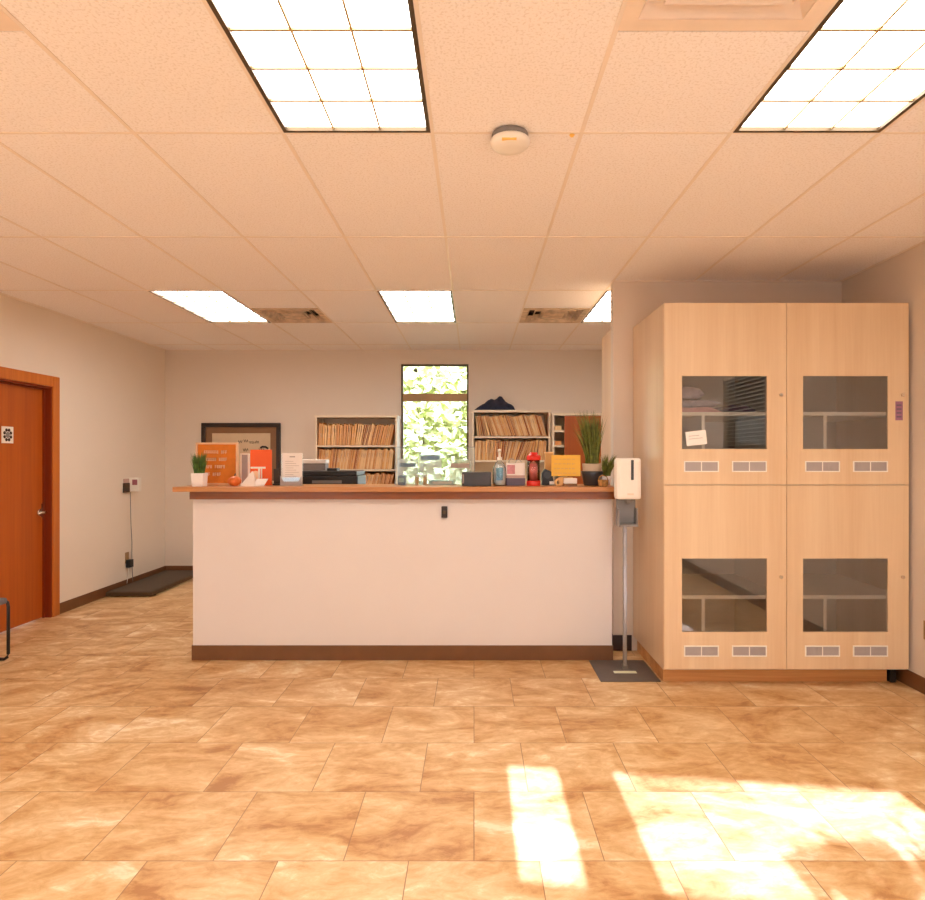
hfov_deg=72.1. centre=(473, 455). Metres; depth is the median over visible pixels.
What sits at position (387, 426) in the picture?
folder
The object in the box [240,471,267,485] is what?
tent card
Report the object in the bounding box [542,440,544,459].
folder
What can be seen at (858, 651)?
vent grille
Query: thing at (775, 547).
storage cabinet
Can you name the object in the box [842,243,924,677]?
wall
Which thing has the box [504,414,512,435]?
folder
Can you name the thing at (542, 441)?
folder
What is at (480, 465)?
shelf
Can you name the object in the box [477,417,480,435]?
folder
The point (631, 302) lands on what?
wall
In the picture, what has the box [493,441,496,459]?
folder
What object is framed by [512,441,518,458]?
folder
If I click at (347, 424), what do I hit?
folder
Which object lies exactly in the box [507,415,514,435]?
folder
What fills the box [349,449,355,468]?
folder
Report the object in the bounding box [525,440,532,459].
folder
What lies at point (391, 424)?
folder
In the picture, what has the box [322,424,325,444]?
folder
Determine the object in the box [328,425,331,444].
folder
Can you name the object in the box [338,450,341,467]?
folder
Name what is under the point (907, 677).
baseboard
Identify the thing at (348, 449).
folder
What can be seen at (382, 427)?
folder
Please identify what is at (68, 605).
baseboard
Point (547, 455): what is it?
stand
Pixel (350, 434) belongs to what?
folder
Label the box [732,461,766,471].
vent grille
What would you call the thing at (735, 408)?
folded cloth
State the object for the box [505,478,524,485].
tray
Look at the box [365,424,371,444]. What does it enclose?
folder
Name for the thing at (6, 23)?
ceiling vent
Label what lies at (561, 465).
notice
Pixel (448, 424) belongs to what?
tree
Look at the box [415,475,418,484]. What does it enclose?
pill bottle
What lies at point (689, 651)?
vent grille
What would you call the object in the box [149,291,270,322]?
ceiling light
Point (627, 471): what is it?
dispenser
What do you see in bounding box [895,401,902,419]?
sticker
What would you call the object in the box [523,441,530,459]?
folder
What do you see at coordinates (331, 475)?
printer
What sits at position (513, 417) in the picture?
folder
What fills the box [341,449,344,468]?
folder
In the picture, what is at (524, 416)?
folder
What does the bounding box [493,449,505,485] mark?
sanitizer bottle
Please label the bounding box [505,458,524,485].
box
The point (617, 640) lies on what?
baseboard
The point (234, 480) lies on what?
pumpkin
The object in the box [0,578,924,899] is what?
floor
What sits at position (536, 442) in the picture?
folder
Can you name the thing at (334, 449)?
folder
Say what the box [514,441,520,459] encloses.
folder
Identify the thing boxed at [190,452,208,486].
grass plant
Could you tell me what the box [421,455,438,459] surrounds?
paper tray
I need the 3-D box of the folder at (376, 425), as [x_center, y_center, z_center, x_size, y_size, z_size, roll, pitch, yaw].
[-1.181,-0.245,7.599,0.069,0.237,0.246,0,0,0]
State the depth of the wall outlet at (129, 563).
6.91 m
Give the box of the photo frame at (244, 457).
[240,453,249,484]
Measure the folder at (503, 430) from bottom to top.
0.238 m
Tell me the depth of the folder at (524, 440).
7.49 m
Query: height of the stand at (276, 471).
0.120 m
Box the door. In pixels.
[0,366,59,632]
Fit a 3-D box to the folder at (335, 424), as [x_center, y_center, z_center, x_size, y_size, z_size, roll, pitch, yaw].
[-1.637,-0.252,7.601,0.028,0.250,0.246,0,0,0]
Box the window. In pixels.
[401,364,467,474]
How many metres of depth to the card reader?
4.52 m
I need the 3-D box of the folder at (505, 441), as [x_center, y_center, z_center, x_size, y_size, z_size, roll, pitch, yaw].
[0.362,-0.065,7.604,0.050,0.230,0.246,0,0,0]
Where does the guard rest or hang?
on the reception counter
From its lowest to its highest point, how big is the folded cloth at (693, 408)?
0.042 m
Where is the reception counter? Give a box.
[172,481,614,659]
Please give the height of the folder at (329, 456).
0.231 m
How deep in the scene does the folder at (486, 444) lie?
7.47 m
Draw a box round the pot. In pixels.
[602,476,610,485]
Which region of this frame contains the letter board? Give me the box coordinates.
[196,443,238,484]
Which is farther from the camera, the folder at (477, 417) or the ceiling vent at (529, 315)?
the folder at (477, 417)
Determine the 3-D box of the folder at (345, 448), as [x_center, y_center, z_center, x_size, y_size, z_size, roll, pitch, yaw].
[-1.527,0.030,7.597,0.049,0.250,0.246,0,0,0]
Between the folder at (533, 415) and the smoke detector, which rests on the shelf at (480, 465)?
the folder at (533, 415)
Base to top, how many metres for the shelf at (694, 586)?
0.022 m
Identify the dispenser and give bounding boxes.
[541,469,557,484]
[614,458,640,498]
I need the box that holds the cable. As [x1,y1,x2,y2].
[130,492,132,581]
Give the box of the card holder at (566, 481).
[563,478,576,485]
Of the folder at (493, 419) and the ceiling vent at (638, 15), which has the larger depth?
the folder at (493, 419)
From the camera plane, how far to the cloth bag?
7.50 m
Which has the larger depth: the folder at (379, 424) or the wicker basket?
the folder at (379, 424)
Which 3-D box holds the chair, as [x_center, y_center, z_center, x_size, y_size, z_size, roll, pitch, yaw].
[-3.531,1.015,4.223,0.510,0.857,0.539,0,0,0]
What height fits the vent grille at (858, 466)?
0.068 m
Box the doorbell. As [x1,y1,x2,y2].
[441,506,446,517]
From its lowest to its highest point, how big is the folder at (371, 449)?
0.240 m
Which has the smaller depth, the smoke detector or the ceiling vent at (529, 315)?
the smoke detector
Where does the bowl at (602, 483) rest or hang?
on the wicker basket
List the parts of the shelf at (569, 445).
panel, panel, sliding panel, panel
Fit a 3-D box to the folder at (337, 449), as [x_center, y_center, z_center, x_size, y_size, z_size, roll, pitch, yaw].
[-1.621,0.035,7.605,0.048,0.240,0.246,0,0,0]
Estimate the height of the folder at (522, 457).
0.231 m
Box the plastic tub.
[451,463,468,467]
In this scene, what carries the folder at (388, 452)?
on the shelf at (341, 419)
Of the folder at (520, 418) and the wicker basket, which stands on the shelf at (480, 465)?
the folder at (520, 418)
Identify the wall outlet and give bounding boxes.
[125,552,133,581]
[923,620,924,639]
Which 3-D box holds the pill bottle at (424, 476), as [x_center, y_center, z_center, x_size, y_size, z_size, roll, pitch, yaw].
[-0.367,0.178,4.760,0.029,0.074,0.029,0,0,0]
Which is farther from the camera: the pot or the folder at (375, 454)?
the folder at (375, 454)
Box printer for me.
[302,468,365,483]
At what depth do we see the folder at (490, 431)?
7.47 m
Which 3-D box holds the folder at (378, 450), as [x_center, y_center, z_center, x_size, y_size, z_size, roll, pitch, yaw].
[-1.141,0.030,7.603,0.058,0.251,0.246,0,0,0]
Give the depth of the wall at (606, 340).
5.22 m
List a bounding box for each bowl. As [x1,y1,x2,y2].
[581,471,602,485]
[598,480,608,486]
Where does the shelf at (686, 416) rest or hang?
attached to the storage cabinet
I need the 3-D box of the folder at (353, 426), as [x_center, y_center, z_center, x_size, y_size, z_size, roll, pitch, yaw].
[-1.432,-0.247,7.606,0.045,0.241,0.246,0,0,0]
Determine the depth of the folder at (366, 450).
7.48 m
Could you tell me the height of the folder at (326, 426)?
0.241 m
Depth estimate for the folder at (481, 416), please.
7.48 m
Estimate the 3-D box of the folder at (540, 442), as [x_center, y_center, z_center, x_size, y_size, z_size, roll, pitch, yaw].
[0.777,-0.071,7.602,0.044,0.241,0.246,0,0,0]
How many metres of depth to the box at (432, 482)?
4.77 m
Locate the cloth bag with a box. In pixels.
[475,396,514,409]
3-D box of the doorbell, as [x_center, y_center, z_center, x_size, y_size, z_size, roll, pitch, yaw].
[-0.209,0.396,4.487,0.042,0.082,0.025,0,0,0]
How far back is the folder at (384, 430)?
7.49 m
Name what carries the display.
attached to the wall at (112, 385)
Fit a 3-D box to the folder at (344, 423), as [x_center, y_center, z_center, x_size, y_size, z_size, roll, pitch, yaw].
[-1.531,-0.257,7.599,0.035,0.261,0.246,0,0,0]
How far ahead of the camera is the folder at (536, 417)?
7.48 m
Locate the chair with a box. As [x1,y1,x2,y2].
[0,598,9,660]
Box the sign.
[250,450,271,484]
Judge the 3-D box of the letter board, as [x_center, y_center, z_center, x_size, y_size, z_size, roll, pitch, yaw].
[-1.908,0.058,4.719,0.312,0.315,0.026,0,0,0]
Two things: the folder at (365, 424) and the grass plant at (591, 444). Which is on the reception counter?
the grass plant at (591, 444)
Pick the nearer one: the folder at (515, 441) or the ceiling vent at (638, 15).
the ceiling vent at (638, 15)
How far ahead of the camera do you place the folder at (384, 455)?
7.49 m
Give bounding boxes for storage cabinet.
[633,303,908,682]
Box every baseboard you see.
[60,566,165,613]
[166,566,192,569]
[612,634,631,650]
[896,669,924,694]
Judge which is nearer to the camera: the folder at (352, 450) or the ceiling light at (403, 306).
the ceiling light at (403, 306)
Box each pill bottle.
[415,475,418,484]
[423,475,426,484]
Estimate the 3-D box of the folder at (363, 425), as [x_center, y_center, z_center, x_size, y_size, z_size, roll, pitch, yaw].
[-1.324,-0.251,7.589,0.067,0.250,0.246,0,0,0]
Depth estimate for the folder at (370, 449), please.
7.48 m
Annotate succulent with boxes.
[600,454,615,485]
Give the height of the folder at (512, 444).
0.229 m
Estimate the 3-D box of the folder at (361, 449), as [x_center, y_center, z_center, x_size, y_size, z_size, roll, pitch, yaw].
[-1.349,0.030,7.602,0.065,0.250,0.246,0,0,0]
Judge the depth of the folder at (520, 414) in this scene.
7.48 m
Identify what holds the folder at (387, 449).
on the shelf at (341, 419)
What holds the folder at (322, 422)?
on the shelf at (341, 419)
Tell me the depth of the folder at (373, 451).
7.47 m
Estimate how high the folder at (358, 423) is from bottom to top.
0.260 m
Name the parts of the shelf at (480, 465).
panel, panel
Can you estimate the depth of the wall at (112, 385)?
6.43 m
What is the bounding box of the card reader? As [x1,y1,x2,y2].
[462,472,490,485]
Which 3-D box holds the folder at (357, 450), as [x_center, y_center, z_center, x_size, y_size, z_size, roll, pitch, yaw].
[-1.392,0.035,7.595,0.062,0.241,0.246,0,0,0]
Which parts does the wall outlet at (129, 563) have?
plate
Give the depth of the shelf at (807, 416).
4.07 m
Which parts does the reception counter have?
baseboard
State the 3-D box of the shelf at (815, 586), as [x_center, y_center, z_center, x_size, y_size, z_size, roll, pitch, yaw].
[2.321,0.883,4.340,0.729,0.022,0.731,0,0,0]
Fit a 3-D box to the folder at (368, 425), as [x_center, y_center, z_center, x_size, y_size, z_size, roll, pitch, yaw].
[-1.262,-0.249,7.593,0.072,0.246,0.246,0,0,0]
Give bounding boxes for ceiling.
[0,0,924,349]
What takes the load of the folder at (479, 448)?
on the shelf at (480, 465)
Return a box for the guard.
[395,447,474,484]
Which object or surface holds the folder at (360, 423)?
on the shelf at (341, 419)
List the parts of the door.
handle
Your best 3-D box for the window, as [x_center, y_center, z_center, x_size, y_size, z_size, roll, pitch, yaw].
[-0.481,-0.302,7.820,0.888,1.654,0.120,0,0,0]
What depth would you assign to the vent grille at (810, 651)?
3.95 m
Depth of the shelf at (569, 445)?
7.35 m
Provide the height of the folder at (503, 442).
0.240 m
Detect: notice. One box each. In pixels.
[551,455,579,484]
[685,430,706,445]
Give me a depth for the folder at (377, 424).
7.48 m
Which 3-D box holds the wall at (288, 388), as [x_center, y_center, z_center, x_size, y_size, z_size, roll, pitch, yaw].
[-0.527,-0.003,7.860,6.525,2.895,0.140,0,0,0]
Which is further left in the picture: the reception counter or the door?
the door
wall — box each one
[0,294,164,602]
[165,350,601,565]
[602,330,610,485]
[611,282,841,649]
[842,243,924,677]
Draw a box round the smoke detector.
[490,125,529,155]
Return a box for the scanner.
[302,459,328,470]
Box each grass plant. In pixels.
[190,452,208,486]
[569,411,608,485]
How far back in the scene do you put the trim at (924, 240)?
4.70 m
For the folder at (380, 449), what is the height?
0.240 m
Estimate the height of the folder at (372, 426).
0.268 m
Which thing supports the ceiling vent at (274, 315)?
in the ceiling
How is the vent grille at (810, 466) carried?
attached to the storage cabinet
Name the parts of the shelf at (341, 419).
panel, panel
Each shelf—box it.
[314,415,400,483]
[471,410,550,483]
[550,413,601,483]
[682,412,765,421]
[682,574,765,598]
[803,412,885,421]
[803,574,885,598]
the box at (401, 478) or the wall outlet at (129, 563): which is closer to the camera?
the box at (401, 478)
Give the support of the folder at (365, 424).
on the shelf at (341, 419)
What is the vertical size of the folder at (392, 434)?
0.249 m
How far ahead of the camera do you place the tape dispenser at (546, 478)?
4.65 m
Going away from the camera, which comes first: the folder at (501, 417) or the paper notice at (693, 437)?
the paper notice at (693, 437)
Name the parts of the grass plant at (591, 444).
pot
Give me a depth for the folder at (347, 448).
7.48 m
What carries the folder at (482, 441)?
on the shelf at (480, 465)
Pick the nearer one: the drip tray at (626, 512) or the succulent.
the drip tray at (626, 512)
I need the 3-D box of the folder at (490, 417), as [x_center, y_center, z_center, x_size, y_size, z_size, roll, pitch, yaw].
[0.233,-0.353,7.602,0.099,0.229,0.246,0,0,0]
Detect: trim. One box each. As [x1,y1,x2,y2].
[0,0,924,349]
[0,240,924,349]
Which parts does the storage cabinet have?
panel, door, door, door, door, panel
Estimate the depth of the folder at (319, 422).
7.48 m
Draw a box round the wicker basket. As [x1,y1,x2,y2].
[598,475,608,486]
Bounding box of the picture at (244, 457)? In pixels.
[242,455,247,482]
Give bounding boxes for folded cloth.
[682,387,703,399]
[682,399,721,407]
[682,406,718,411]
[713,405,753,411]
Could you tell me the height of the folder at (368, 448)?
0.250 m
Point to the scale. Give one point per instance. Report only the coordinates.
(151, 585)
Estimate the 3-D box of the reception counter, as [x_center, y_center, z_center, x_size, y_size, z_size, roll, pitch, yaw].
[-0.548,0.830,4.950,3.087,1.230,1.100,0,0,0]
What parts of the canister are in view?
lid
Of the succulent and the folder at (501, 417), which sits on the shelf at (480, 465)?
the folder at (501, 417)
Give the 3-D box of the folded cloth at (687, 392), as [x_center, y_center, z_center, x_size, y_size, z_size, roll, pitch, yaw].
[1.379,-0.410,4.220,0.227,0.080,0.254,0,0,0]
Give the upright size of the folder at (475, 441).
0.231 m
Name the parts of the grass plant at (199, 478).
pot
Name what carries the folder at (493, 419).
on the shelf at (480, 465)
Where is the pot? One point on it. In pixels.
(603, 477)
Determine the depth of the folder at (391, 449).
7.48 m
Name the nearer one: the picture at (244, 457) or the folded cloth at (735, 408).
the folded cloth at (735, 408)
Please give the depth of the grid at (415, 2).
3.47 m
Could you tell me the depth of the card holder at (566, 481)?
4.52 m
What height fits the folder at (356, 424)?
0.261 m
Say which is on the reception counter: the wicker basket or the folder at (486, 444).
the wicker basket
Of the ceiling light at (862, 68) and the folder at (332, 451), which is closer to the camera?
the ceiling light at (862, 68)
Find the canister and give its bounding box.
[526,452,540,485]
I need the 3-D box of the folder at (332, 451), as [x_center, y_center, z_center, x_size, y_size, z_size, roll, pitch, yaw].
[-1.678,0.030,7.601,0.051,0.251,0.246,0,0,0]
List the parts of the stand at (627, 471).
floor plate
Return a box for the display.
[123,478,140,492]
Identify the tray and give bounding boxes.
[399,463,415,466]
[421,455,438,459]
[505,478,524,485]
[616,499,637,526]
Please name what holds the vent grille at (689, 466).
attached to the storage cabinet
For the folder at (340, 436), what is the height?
0.251 m
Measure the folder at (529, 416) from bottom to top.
0.241 m
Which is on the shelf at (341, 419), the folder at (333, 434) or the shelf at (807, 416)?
the folder at (333, 434)
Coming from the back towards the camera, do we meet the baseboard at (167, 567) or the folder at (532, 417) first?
the baseboard at (167, 567)
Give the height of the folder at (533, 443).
0.240 m
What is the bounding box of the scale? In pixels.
[106,570,192,595]
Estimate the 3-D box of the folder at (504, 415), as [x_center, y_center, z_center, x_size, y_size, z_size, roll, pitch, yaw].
[0.392,-0.360,7.596,0.098,0.247,0.246,0,0,0]
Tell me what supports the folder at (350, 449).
on the shelf at (341, 419)
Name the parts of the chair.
seat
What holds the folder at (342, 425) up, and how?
on the shelf at (341, 419)
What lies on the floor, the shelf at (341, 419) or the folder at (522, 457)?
the shelf at (341, 419)
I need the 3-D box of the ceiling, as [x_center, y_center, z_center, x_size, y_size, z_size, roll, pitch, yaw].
[-0.527,-1.450,2.995,6.725,0.300,9.790,0,0,0]
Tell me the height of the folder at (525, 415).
0.249 m
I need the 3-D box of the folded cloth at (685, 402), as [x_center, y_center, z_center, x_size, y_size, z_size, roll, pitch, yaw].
[1.432,-0.344,4.217,0.352,0.050,0.290,0,0,0]
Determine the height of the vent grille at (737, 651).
0.068 m
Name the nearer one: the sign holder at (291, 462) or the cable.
the sign holder at (291, 462)
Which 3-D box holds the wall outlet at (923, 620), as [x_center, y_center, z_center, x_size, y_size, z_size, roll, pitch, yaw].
[2.731,1.055,3.800,0.009,0.114,0.114,0,0,0]
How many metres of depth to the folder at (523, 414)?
7.48 m
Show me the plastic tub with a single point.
(453, 465)
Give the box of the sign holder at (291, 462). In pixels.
[280,453,301,485]
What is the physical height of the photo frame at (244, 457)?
0.235 m
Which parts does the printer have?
lid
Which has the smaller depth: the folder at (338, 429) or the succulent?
the succulent
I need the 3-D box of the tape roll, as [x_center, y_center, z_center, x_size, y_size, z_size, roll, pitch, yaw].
[0.602,0.187,4.520,0.056,0.056,0.018,0,0,0]
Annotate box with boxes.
[398,475,405,484]
[430,480,453,484]
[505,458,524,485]
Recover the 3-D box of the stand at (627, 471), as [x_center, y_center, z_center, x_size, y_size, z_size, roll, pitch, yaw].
[1.002,0.729,4.270,0.385,1.432,0.420,0,0,0]
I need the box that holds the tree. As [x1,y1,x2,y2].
[404,367,466,483]
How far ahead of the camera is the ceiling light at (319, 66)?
2.11 m
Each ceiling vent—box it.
[0,9,22,30]
[252,308,332,322]
[519,308,589,322]
[618,0,834,30]
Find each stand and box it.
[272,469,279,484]
[544,452,553,470]
[589,458,660,681]
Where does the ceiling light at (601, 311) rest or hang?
attached to the ceiling
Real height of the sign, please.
0.262 m
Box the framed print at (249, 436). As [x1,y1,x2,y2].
[201,423,280,480]
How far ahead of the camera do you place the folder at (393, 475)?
7.54 m
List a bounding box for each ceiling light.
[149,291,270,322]
[206,0,430,132]
[377,291,455,322]
[581,291,610,322]
[733,0,924,132]
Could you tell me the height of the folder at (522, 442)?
0.223 m
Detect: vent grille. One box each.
[684,461,718,471]
[684,646,718,656]
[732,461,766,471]
[732,646,766,656]
[805,461,839,471]
[805,646,839,656]
[853,461,887,471]
[853,646,887,656]
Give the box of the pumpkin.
[228,473,240,485]
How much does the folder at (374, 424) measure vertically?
0.246 m
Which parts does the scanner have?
lid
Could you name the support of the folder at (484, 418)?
on the shelf at (480, 465)
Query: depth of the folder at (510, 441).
7.48 m
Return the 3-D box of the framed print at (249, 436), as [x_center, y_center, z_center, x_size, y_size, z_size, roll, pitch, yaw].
[-2.851,0.006,7.771,0.967,0.820,0.033,0,0,0]
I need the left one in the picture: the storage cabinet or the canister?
the canister
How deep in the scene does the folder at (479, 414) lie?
7.48 m
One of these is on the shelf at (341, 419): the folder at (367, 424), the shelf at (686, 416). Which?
the folder at (367, 424)
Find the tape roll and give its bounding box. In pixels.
[554,478,562,485]
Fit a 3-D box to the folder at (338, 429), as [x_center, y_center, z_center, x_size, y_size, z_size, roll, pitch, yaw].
[-1.600,-0.257,7.599,0.038,0.261,0.246,0,0,0]
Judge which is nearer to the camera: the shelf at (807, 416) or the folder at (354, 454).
the shelf at (807, 416)
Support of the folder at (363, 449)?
on the shelf at (341, 419)
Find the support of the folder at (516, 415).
on the shelf at (480, 465)
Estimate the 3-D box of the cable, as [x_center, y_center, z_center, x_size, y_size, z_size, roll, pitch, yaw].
[-3.758,0.887,6.968,0.023,0.986,0.043,0,0,0]
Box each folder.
[318,422,320,444]
[321,422,326,444]
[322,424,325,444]
[324,425,327,444]
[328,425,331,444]
[328,450,331,467]
[330,448,335,467]
[332,423,334,444]
[332,449,335,467]
[334,424,336,444]
[335,449,338,467]
[337,423,339,444]
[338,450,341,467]
[339,424,341,444]
[341,425,343,444]
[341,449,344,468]
[342,448,346,468]
[343,423,345,444]
[344,448,350,468]
[345,449,349,468]
[346,424,348,444]
[347,449,351,468]
[349,424,351,444]
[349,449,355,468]
[351,425,354,444]
[351,450,355,468]
[353,423,357,444]
[353,449,358,468]
[355,423,359,444]
[357,423,361,444]
[357,448,363,468]
[359,424,364,444]
[359,449,365,468]
[361,424,366,444]
[362,424,367,444]
[363,450,367,468]
[364,425,369,444]
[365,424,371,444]
[365,448,370,468]
[367,423,375,444]
[367,449,370,468]
[368,449,374,468]
[369,424,375,444]
[370,450,374,468]
[371,425,376,444]
[372,424,378,444]
[372,449,377,468]
[375,424,381,444]
[375,448,380,468]
[377,424,383,444]
[377,449,382,468]
[380,425,385,444]
[382,424,388,444]
[382,448,385,468]
[384,448,389,468]
[385,450,389,468]
[386,424,391,444]
[388,424,394,444]
[388,448,393,468]
[390,450,394,468]
[390,473,394,483]
[475,416,478,435]
[475,441,476,459]
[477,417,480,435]
[478,441,480,459]
[479,414,484,435]
[481,416,486,435]
[481,441,483,459]
[482,415,489,435]
[485,416,492,435]
[485,440,487,459]
[490,417,497,435]
[492,416,499,435]
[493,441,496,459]
[498,416,505,435]
[499,415,507,435]
[501,440,504,458]
[502,415,510,435]
[502,441,506,459]
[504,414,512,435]
[506,441,511,459]
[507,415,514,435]
[508,441,513,459]
[510,440,516,459]
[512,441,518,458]
[513,417,520,435]
[514,415,522,435]
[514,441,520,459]
[516,441,523,459]
[517,415,526,435]
[518,440,525,459]
[519,414,527,435]
[521,441,528,459]
[522,414,529,435]
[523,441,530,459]
[524,416,531,435]
[525,415,532,435]
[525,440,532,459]
[529,414,538,435]
[529,416,535,435]
[530,440,535,451]
[533,415,540,435]
[534,439,537,451]
[535,414,542,435]
[538,440,541,455]
[541,441,543,459]
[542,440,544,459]

